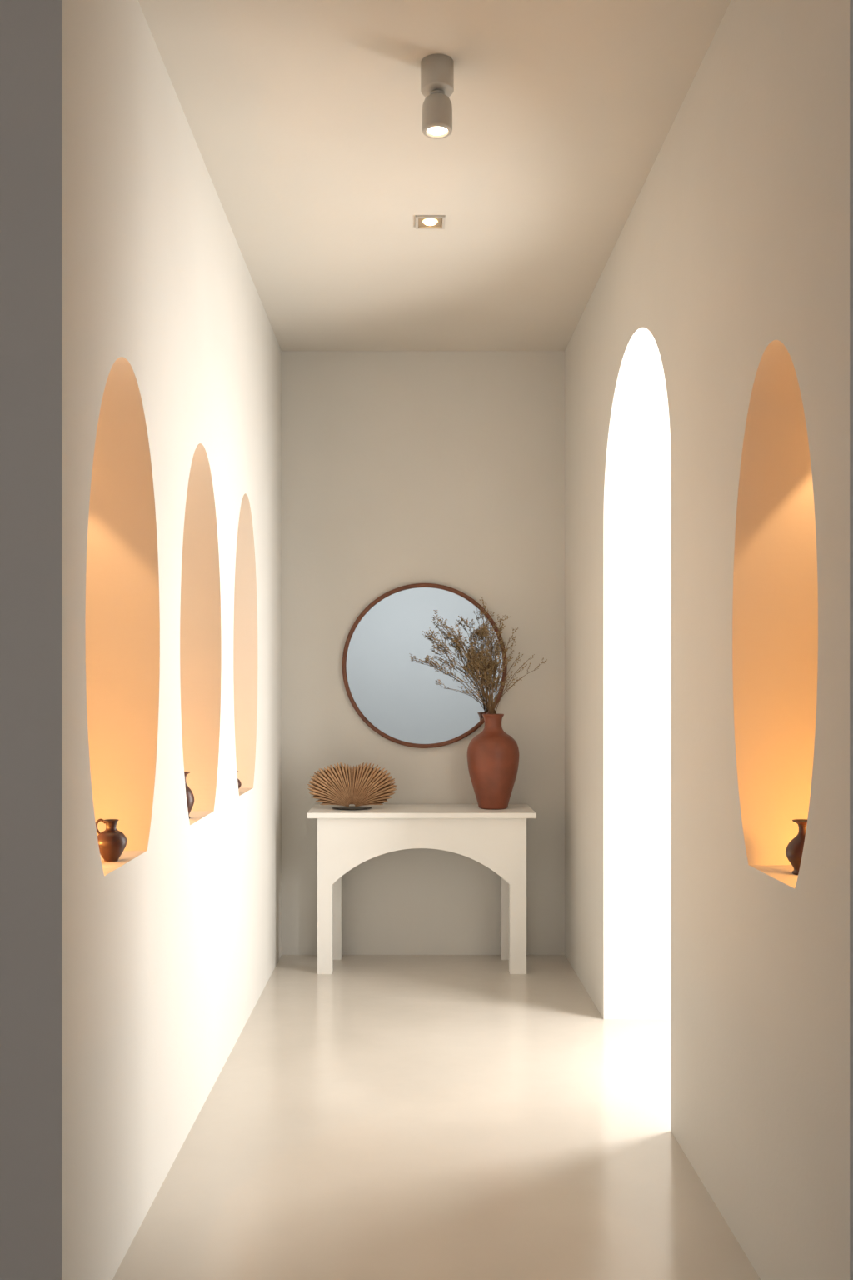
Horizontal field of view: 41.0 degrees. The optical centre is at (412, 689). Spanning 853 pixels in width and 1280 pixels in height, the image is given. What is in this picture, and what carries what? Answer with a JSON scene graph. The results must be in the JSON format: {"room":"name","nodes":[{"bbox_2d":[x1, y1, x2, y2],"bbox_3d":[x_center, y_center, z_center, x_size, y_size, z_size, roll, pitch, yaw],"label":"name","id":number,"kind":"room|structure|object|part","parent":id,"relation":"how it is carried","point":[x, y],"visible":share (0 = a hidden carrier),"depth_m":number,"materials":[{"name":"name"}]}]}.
{"room":"hallway","nodes":[
{"label":"hallway","id":0,"kind":"room"},
{"bbox_2d":[0,0,281,1279],"bbox_3d":[-0.926,-0.191,4.160,0.475,3.181,3.680,0,0,0],"label":"wall","id":1,"kind":"structure","parent":0,"point":[141,352],"depth_m":2.92,"materials":[{"name":"paint"}]},
{"bbox_2d":[95,819,127,862],"bbox_3d":[-0.758,0.379,2.862,0.080,0.106,0.078,0,0,0],"label":"ceramic jug","id":2,"kind":"object","parent":1,"relation":"on","point":[112,842],"visible":0.96,"depth_m":2.84,"materials":[{"name":"brown ceramic"}]},
{"bbox_3d":[-0.783,0.347,2.862,0.029,0.043,0.007,0,0,0],"label":"jug handle","id":3,"kind":"part","parent":2,"relation":"part of","materials":[{"name":"brown ceramic"}]},
{"bbox_2d":[184,771,194,819],"bbox_3d":[-0.766,0.354,3.800,0.076,0.156,0.076,0,0,0],"label":"bottle vase","id":4,"kind":"object","parent":1,"relation":"on","point":[190,797],"visible":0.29,"depth_m":3.79,"materials":[{"name":"brown ceramic"}]},
{"bbox_2d":[236,770,241,789],"bbox_3d":[-0.746,0.387,4.740,0.068,0.090,0.068,0,0,0],"label":"bottle vase","id":5,"kind":"object","parent":1,"relation":"on","point":[239,783],"visible":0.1,"depth_m":4.73,"materials":[{"name":"brown ceramic"}]},
{"bbox_2d":[281,350,564,954],"bbox_3d":[0.050,-0.191,6.100,2.700,3.181,0.200,0,0,0],"label":"wall","id":6,"kind":"structure","parent":0,"point":[400,468],"depth_m":6.00,"materials":[{"name":"paint"}]},
{"bbox_2d":[342,583,507,748],"bbox_3d":[0.064,-0.123,5.984,0.868,0.868,0.030,0,0,0],"label":"round wall mirror","id":7,"kind":"object","parent":6,"relation":"attached to","point":[402,698],"visible":0.84,"depth_m":5.99,"materials":[{"name":"brown wood"}]},
{"bbox_2d":[138,0,731,350],"bbox_3d":[0.075,-1.856,4.280,2.750,0.150,3.840,0,0,0],"label":"ceiling","id":8,"kind":"structure","parent":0,"point":[304,117],"depth_m":3.75,"materials":[{"name":"white paint"}]},
{"bbox_2d":[420,54,454,139],"bbox_3d":[0.071,-1.682,3.240,0.094,0.198,0.094,0,0,0],"label":"ceiling spotlight","id":9,"kind":"object","parent":8,"relation":"attached to","point":[437,70],"depth_m":3.21,"materials":[{"name":"white metal"}]},
{"bbox_2d":[112,955,760,1279],"bbox_3d":[0.000,1.475,1.300,5.600,0.150,9.800,0,0,0],"label":"floor","id":10,"kind":"structure","parent":0,"point":[377,1117],"depth_m":3.52,"materials":[{"name":"concrete"}]},
{"bbox_2d":[306,804,536,974],"bbox_3d":[0.045,1.002,5.775,1.123,0.795,0.420,0,0,0],"label":"console table","id":11,"kind":"object","parent":10,"relation":"on","point":[496,839],"visible":1,"depth_m":5.60,"materials":[{"name":"white paint"}]},
{"bbox_2d":[307,762,397,809],"bbox_3d":[-0.303,0.487,5.740,0.453,0.235,0.140,0,0,0],"label":"fan ornament","id":12,"kind":"object","parent":11,"relation":"on","point":[358,786],"visible":1,"depth_m":5.73,"materials":[{"name":"brown wood"}]},
{"bbox_3d":[-0.304,0.601,5.740,0.200,0.008,0.140,0,0,0],"label":"dish","id":13,"kind":"part","parent":12,"relation":"part of","materials":[{"name":"black metal"}]},
{"bbox_3d":[0.047,1.016,5.923,1.028,0.768,0.065,0,0,0],"label":"arch frame","id":14,"kind":"part","parent":11,"relation":"part of","materials":[{"name":"white paint"}]},
{"bbox_2d":[467,714,519,809],"bbox_3d":[0.410,0.366,5.780,0.265,0.479,0.265,0,0,0],"label":"terracotta vase","id":15,"kind":"object","parent":11,"relation":"on","point":[492,754],"visible":1,"depth_m":5.69,"materials":[{"name":"red ceramic"}]},
{"bbox_2d":[409,596,547,714],"bbox_3d":[0.332,-0.074,5.768,0.690,0.808,0.256,0,0,0],"label":"dried branches","id":16,"kind":"object","parent":15,"relation":"in","point":[490,702],"visible":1,"depth_m":5.77,"materials":[{"name":"brown plant"}]},
{"bbox_2d":[565,0,852,1279],"bbox_3d":[1.041,-0.191,4.080,0.477,3.181,3.840,0,0,0],"label":"wall","id":17,"kind":"structure","parent":0,"point":[709,358],"depth_m":2.95,"materials":[{"name":"paint"}]},
{"bbox_2d":[785,819,807,874],"bbox_3d":[0.914,0.369,2.660,0.080,0.125,0.080,0,0,0],"label":"bottle vase","id":18,"kind":"object","parent":17,"relation":"on","point":[794,850],"visible":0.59,"depth_m":2.65,"materials":[{"name":"brown ceramic"}]},
{"bbox_3d":[0.000,-1.856,-0.620,5.600,0.150,5.960,0,0,0],"label":"ceiling","id":19,"kind":"structure","parent":0,"visible":0},
{"bbox_2d":[415,215,445,229],"bbox_3d":[0.068,-1.775,4.335,0.112,0.012,0.112,0,0,0],"label":"recessed light","id":20,"kind":"object","parent":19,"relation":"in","point":[422,222],"visible":1,"depth_m":4.33,"materials":[{"name":"grey metal"}]},
{"bbox_3d":[0.068,-1.775,4.335,0.056,0.012,0.056,0,0,0],"label":"bulb","id":21,"kind":"part","parent":20,"relation":"part of","materials":[{"name":"white glass"}]}
]}

